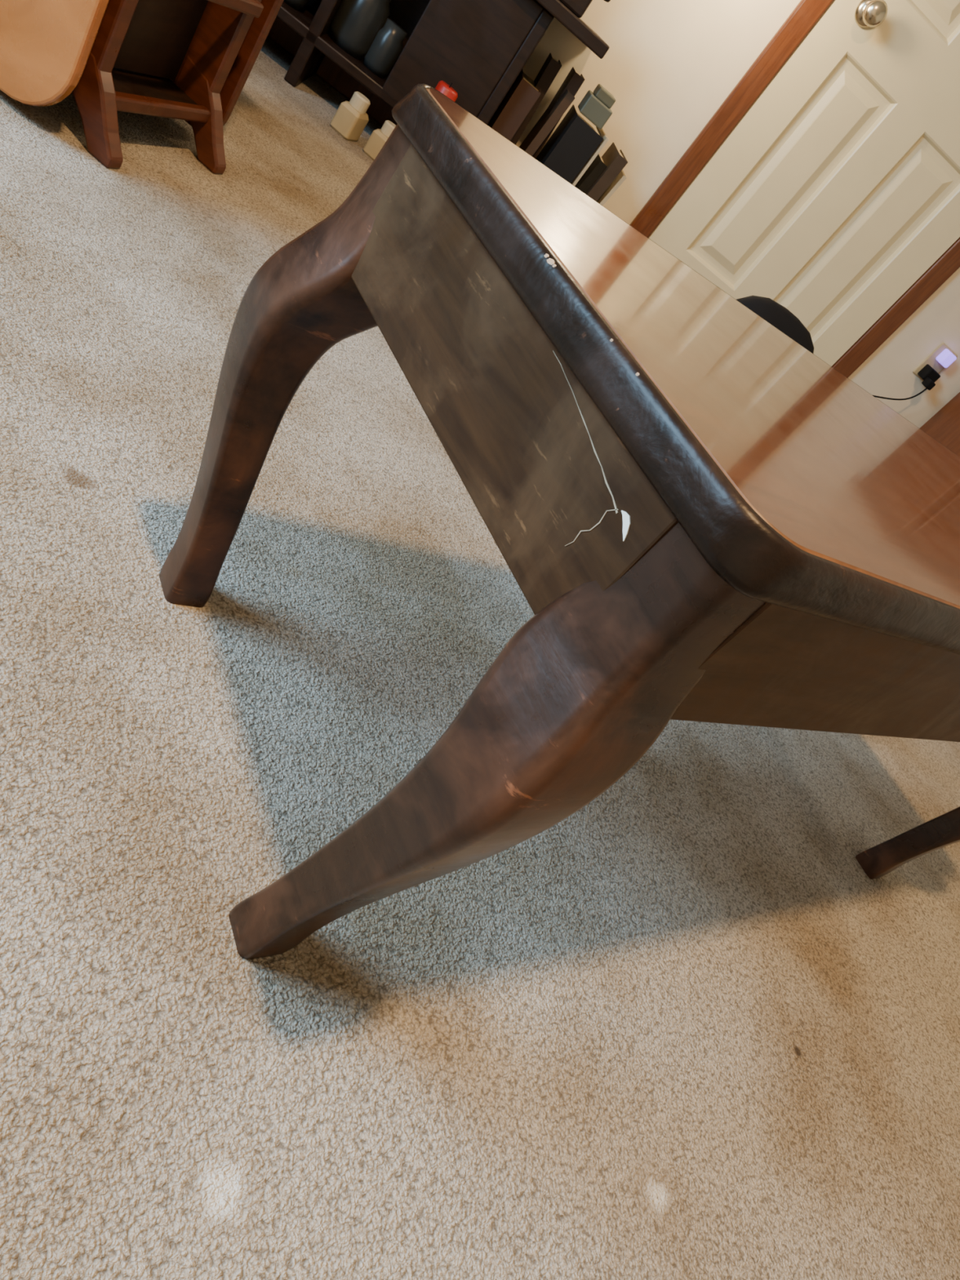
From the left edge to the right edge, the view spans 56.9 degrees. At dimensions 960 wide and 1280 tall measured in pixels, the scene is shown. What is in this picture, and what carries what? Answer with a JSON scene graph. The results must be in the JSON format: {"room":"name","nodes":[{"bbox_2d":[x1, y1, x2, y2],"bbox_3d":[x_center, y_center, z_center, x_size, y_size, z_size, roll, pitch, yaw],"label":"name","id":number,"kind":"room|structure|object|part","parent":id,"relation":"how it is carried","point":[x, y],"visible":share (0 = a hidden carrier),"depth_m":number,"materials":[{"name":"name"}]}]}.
{"room":"living room","nodes":[
{"label":"living room","id":0,"kind":"room"},
{"bbox_2d":[0,36,959,1279],"bbox_3d":[0.114,0.204,0.875,6.160,0.001,6.209,8,45,-43],"label":"floor","id":1,"kind":"structure","parent":0,"point":[676,1028],"depth_m":0.74,"materials":[{"name":"carpet"}]},
{"bbox_2d":[0,0,284,173],"bbox_3d":[-0.465,-1.018,1.180,0.420,0.560,0.410,41,31,-3],"label":"chair","id":2,"kind":"object","parent":1,"relation":"on","point":[192,61],"visible":1,"depth_m":1.25,"materials":[{"name":"brown wood"}]},
{"bbox_2d":[330,91,370,141],"bbox_3d":[-0.299,-1.236,2.087,0.054,0.094,0.068,41,31,-3],"label":"spice jar","id":3,"kind":"object","parent":1,"relation":"on","point":[350,119],"visible":1,"depth_m":2.07,"materials":[{"name":"beige plastic"}]},
{"bbox_2d":[363,120,395,160],"bbox_3d":[-0.230,-1.191,2.116,0.050,0.086,0.062,41,31,-3],"label":"spice jar","id":4,"kind":"object","parent":1,"relation":"on","point":[378,138],"visible":0.62,"depth_m":2.09,"materials":[{"name":"beige plastic"}]},
{"bbox_2d":[276,0,610,124],"bbox_3d":[-0.146,-1.702,1.970,1.085,0.980,0.335,30,33,-20],"label":"shelving unit","id":5,"kind":"object","parent":1,"relation":"on","point":[390,47],"visible":0.8,"depth_m":2.07,"materials":[{"name":"brown wood"}]},
{"bbox_2d":[435,80,457,102],"bbox_3d":[-0.133,-1.193,2.078,0.070,0.240,0.070,8,45,-43],"label":"candle","id":6,"kind":"object","parent":1,"relation":"on","point":[442,86],"visible":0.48,"depth_m":2.01,"materials":[{"name":"wax"}]},
{"bbox_2d":[487,53,627,205],"bbox_3d":[0.184,-1.263,2.340,0.356,0.423,0.222,30,33,-20],"label":"pile","id":7,"kind":"object","parent":1,"relation":"on","point":[572,150],"visible":0.61,"depth_m":2.24,"materials":[{"name":"dark book cover card"},{"name":"paper"},{"name":"grey green tin"}]},
{"bbox_2d":[487,69,541,140],"bbox_3d":[0.034,-1.304,2.314,0.055,0.328,0.222,30,33,-20],"label":"book","id":8,"kind":"object","parent":7,"relation":"on","point":[523,97],"depth_m":2.19,"materials":[{"name":"brown paper"}]},
{"bbox_2d":[510,53,561,144],"bbox_3d":[0.085,-1.334,2.339,0.051,0.399,0.142,30,33,-20],"label":"book","id":9,"kind":"object","parent":7,"relation":"on","point":[551,67],"depth_m":2.23,"materials":[{"name":"brown paper"}]},
{"bbox_2d":[519,89,574,155],"bbox_3d":[0.116,-1.291,2.352,0.041,0.368,0.172,30,33,-20],"label":"book","id":10,"kind":"object","parent":7,"relation":"on","point":[537,137],"depth_m":2.26,"materials":[{"name":"brown paper"}]},
{"bbox_2d":[532,66,585,158],"bbox_3d":[0.140,-1.314,2.366,0.044,0.409,0.122,30,33,-20],"label":"book","id":11,"kind":"object","parent":7,"relation":"on","point":[573,81],"depth_m":2.29,"materials":[{"name":"black paper"}]},
{"bbox_2d":[535,104,603,183],"bbox_3d":[0.178,-1.234,2.375,0.091,0.343,0.202,30,33,-20],"label":"book","id":12,"kind":"object","parent":7,"relation":"on","point":[575,143],"depth_m":2.25,"materials":[{"name":"black paper"}]},
{"bbox_2d":[571,128,608,186],"bbox_3d":[0.220,-1.211,2.389,0.013,0.348,0.207,30,33,-20],"label":"book","id":13,"kind":"object","parent":7,"relation":"on","point":[601,140],"depth_m":2.25,"materials":[{"name":"black paper"}]},
{"bbox_2d":[574,154,606,193],"bbox_3d":[0.232,-1.197,2.434,0.054,0.297,0.152,30,33,-20],"label":"book","id":14,"kind":"object","parent":7,"relation":"on","point":[597,167],"depth_m":2.33,"materials":[{"name":"black paper"}]},
{"bbox_2d":[585,142,627,201],"bbox_3d":[0.266,-1.187,2.422,0.048,0.338,0.182,30,33,-20],"label":"book","id":15,"kind":"object","parent":7,"relation":"on","point":[605,173],"depth_m":2.32,"materials":[{"name":"brown paper"}]},
{"bbox_2d":[596,169,626,205],"bbox_3d":[0.281,-1.167,2.443,0.037,0.307,0.172,30,33,-20],"label":"book","id":16,"kind":"object","parent":7,"relation":"on","point":[612,180],"depth_m":2.31,"materials":[{"name":"brown paper"}]},
{"bbox_2d":[159,84,959,959],"bbox_3d":[0.261,-0.005,0.880,1.018,0.430,0.449,8,45,-43],"label":"side table","id":17,"kind":"object","parent":1,"relation":"on","point":[697,516],"visible":1,"depth_m":0.46,"materials":[{"name":"brown wood"}]},
{"bbox_3d":[-0.153,-0.188,0.663,0.081,0.405,0.080,8,45,-43],"label":"leg","id":18,"kind":"part","parent":17,"relation":"part of","materials":[{"name":"brown wood"}]},
{"bbox_3d":[-0.018,0.088,0.475,0.082,0.405,0.092,8,45,-43],"label":"leg","id":19,"kind":"part","parent":17,"relation":"part of","materials":[{"name":"brown wood"}]},
{"bbox_3d":[0.662,0.194,1.111,0.080,0.405,0.080,8,45,-43],"label":"leg","id":20,"kind":"part","parent":17,"relation":"part of","materials":[{"name":"brown wood"}]},
{"bbox_2d":[736,295,813,353],"bbox_3d":[0.534,-0.554,1.917,0.280,0.372,0.130,30,33,-20],"label":"handbag","id":21,"kind":"object","parent":1,"relation":"on","point":[770,310],"visible":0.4,"depth_m":1.80,"materials":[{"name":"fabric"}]},
{"bbox_2d":[920,391,959,456],"bbox_3d":[1.754,-0.497,2.775,0.700,0.830,0.405,30,33,-20],"label":"base cabinet","id":22,"kind":"object","parent":1,"relation":"on","point":[944,426],"visible":0.02,"depth_m":2.78,"materials":[{"name":"brown wood"}]},
{"bbox_2d":[515,0,959,428],"bbox_3d":[0.888,-1.950,2.020,4.470,2.440,0.101,30,33,-20],"label":"wall","id":23,"kind":"structure","parent":0,"point":[668,66],"depth_m":2.35,"materials":[{"name":"paint"}]},
{"bbox_2d":[266,16,397,126],"bbox_3d":[-0.599,-1.636,2.249,2.298,0.085,0.017,30,33,-20],"label":"baseboard","id":24,"kind":"structure","parent":23,"relation":"attached to","point":[280,33],"depth_m":2.35,"materials":[{"name":"black wood"}]},
{"bbox_2d":[629,0,833,237],"bbox_3d":[0.946,-1.711,2.127,0.064,2.095,0.022,30,33,-20],"label":"trim","id":25,"kind":"structure","parent":23,"relation":"attached to","point":[806,15],"depth_m":2.36,"materials":[{"name":"brown wood"}]},
{"bbox_2d":[648,0,959,366],"bbox_3d":[1.249,-1.509,2.275,0.716,2.015,0.015,30,33,-20],"label":"door","id":26,"kind":"structure","parent":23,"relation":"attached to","point":[837,189],"depth_m":2.46,"materials":[{"name":"paint"}]},
{"bbox_2d":[854,0,888,27],"bbox_3d":[0.974,-1.556,2.196,0.066,0.066,0.070,30,33,-20],"label":"handle","id":27,"kind":"object","parent":26,"relation":"attached to","point":[868,13],"visible":1,"depth_m":2.18,"materials":[{"name":"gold metal"}]},
{"bbox_2d":[831,237,959,377],"bbox_3d":[1.586,-1.339,2.392,0.066,2.095,0.022,30,33,-20],"label":"trim","id":28,"kind":"structure","parent":23,"relation":"attached to","point":[948,262],"depth_m":2.66,"materials":[{"name":"brown wood"}]},
{"bbox_2d":[872,342,956,399],"bbox_3d":[1.197,-0.781,2.801,0.347,0.512,0.088,30,33,-20],"label":"wall outlet","id":29,"kind":"object","parent":23,"relation":"attached to","point":[928,371],"visible":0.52,"depth_m":2.75,"materials":[{"name":"beige plastic"}]},
{"bbox_3d":[1.149,-0.738,2.804,0.314,0.397,0.014,33,32,-15],"label":"cord","id":30,"kind":"part","parent":29,"relation":"part of","materials":[{"name":"black fabric"}]},
{"bbox_3d":[1.426,-0.866,2.778,0.070,0.115,0.006,30,33,-20],"label":"plate","id":31,"kind":"part","parent":29,"relation":"part of","materials":[{"name":"beige plastic"}]},
{"bbox_2d":[935,348,956,368],"bbox_3d":[1.444,-0.873,2.744,0.036,0.042,0.039,30,33,-20],"label":"night light","id":32,"kind":"object","parent":29,"relation":"on","point":[944,357],"depth_m":2.74,"materials":[{"name":"white plastic"}]}
]}

